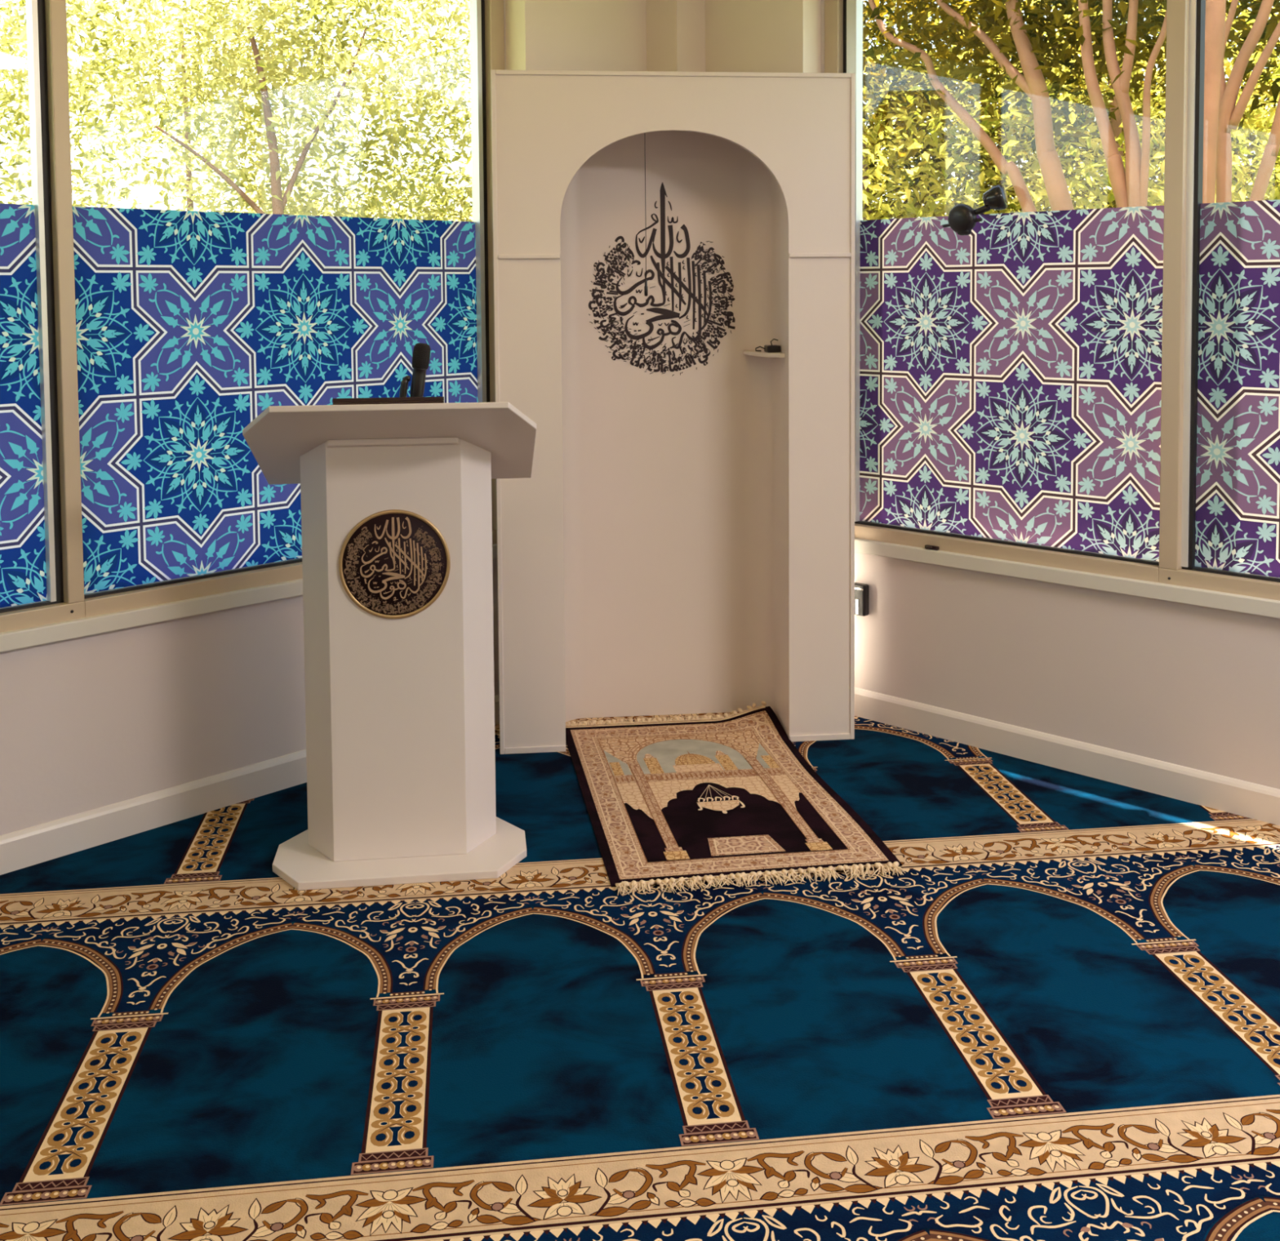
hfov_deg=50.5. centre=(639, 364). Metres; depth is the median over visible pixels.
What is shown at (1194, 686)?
wall
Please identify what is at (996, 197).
security camera
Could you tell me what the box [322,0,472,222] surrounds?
leafy tree
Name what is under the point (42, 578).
window
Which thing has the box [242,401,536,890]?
lectern
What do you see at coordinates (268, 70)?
leafy tree
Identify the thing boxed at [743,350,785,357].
shelf
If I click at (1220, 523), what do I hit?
window
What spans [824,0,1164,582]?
window
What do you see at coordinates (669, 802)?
rug
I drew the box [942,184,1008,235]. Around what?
camera mount
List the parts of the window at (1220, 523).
rail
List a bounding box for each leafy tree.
[0,0,228,208]
[0,0,466,210]
[66,0,472,220]
[95,153,472,221]
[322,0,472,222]
[862,0,1088,220]
[862,0,1279,218]
[862,0,1279,218]
[862,30,1279,218]
[1163,7,1279,200]
[1249,97,1279,196]
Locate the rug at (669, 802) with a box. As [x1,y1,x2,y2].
[565,701,905,895]
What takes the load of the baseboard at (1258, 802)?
attached to the wall at (1194, 686)
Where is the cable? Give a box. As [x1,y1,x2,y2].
[644,133,648,296]
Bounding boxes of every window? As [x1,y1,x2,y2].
[0,0,84,632]
[72,0,504,617]
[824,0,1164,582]
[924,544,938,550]
[1158,0,1279,600]
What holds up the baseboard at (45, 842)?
attached to the wall at (88, 722)
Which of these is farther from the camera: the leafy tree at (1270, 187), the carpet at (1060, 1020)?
the leafy tree at (1270, 187)
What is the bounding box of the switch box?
[854,582,869,616]
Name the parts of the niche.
ledge moulding, ledge moulding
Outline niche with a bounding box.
[490,70,855,754]
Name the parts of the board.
panel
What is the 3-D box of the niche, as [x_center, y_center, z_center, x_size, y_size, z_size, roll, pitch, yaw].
[0.102,0.146,4.473,1.150,2.150,0.342,-1,3,-6]
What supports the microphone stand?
on the board
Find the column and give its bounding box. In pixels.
[645,0,705,71]
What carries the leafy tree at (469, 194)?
on the ground
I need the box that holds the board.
[332,396,444,404]
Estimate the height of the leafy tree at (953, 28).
7.096 m
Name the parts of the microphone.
handle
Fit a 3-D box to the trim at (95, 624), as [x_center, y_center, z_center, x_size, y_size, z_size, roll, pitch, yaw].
[-2.454,0.754,2.579,0.042,0.045,5.770,3,4,44]
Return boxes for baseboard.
[0,694,499,875]
[854,687,1279,825]
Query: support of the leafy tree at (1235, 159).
on the ground
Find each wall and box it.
[0,0,506,835]
[820,0,1279,789]
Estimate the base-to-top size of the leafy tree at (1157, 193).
4.542 m
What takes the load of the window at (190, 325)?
in the wall at (88, 722)
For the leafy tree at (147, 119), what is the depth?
12.52 m
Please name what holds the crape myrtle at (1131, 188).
on the ground
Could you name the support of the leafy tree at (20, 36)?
on the ground
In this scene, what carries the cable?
hanging from the niche
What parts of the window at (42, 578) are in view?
rail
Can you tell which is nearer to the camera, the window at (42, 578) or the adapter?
the window at (42, 578)
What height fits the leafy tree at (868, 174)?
4.224 m
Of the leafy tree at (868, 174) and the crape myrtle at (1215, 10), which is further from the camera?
the leafy tree at (868, 174)
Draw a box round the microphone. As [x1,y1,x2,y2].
[409,342,431,396]
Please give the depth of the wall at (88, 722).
3.72 m
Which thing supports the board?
on the lectern
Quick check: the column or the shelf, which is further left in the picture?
the column
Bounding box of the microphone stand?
[399,375,410,397]
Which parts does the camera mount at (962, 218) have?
arm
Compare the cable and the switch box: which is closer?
the cable
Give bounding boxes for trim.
[0,543,497,652]
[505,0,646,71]
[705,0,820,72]
[854,537,1279,618]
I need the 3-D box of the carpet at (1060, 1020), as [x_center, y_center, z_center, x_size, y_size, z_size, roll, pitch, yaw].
[0.529,1.568,-1.713,8.709,0.010,13.964,-1,3,-7]
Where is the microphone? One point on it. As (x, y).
(421, 351)
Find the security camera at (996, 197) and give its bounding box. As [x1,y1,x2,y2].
[982,184,1008,210]
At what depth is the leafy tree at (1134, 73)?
14.68 m
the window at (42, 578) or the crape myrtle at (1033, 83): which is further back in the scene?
the crape myrtle at (1033, 83)
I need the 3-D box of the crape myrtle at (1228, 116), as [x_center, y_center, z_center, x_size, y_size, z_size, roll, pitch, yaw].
[3.131,-1.002,5.940,2.636,4.652,2.966,-1,3,-7]
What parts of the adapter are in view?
cord, casing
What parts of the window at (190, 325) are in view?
rail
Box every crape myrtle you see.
[862,0,1166,212]
[884,0,1279,207]
[1080,0,1279,202]
[1202,0,1226,203]
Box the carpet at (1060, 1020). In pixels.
[0,711,1279,1240]
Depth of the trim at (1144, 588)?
4.06 m
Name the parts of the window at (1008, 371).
rail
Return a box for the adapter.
[755,338,780,352]

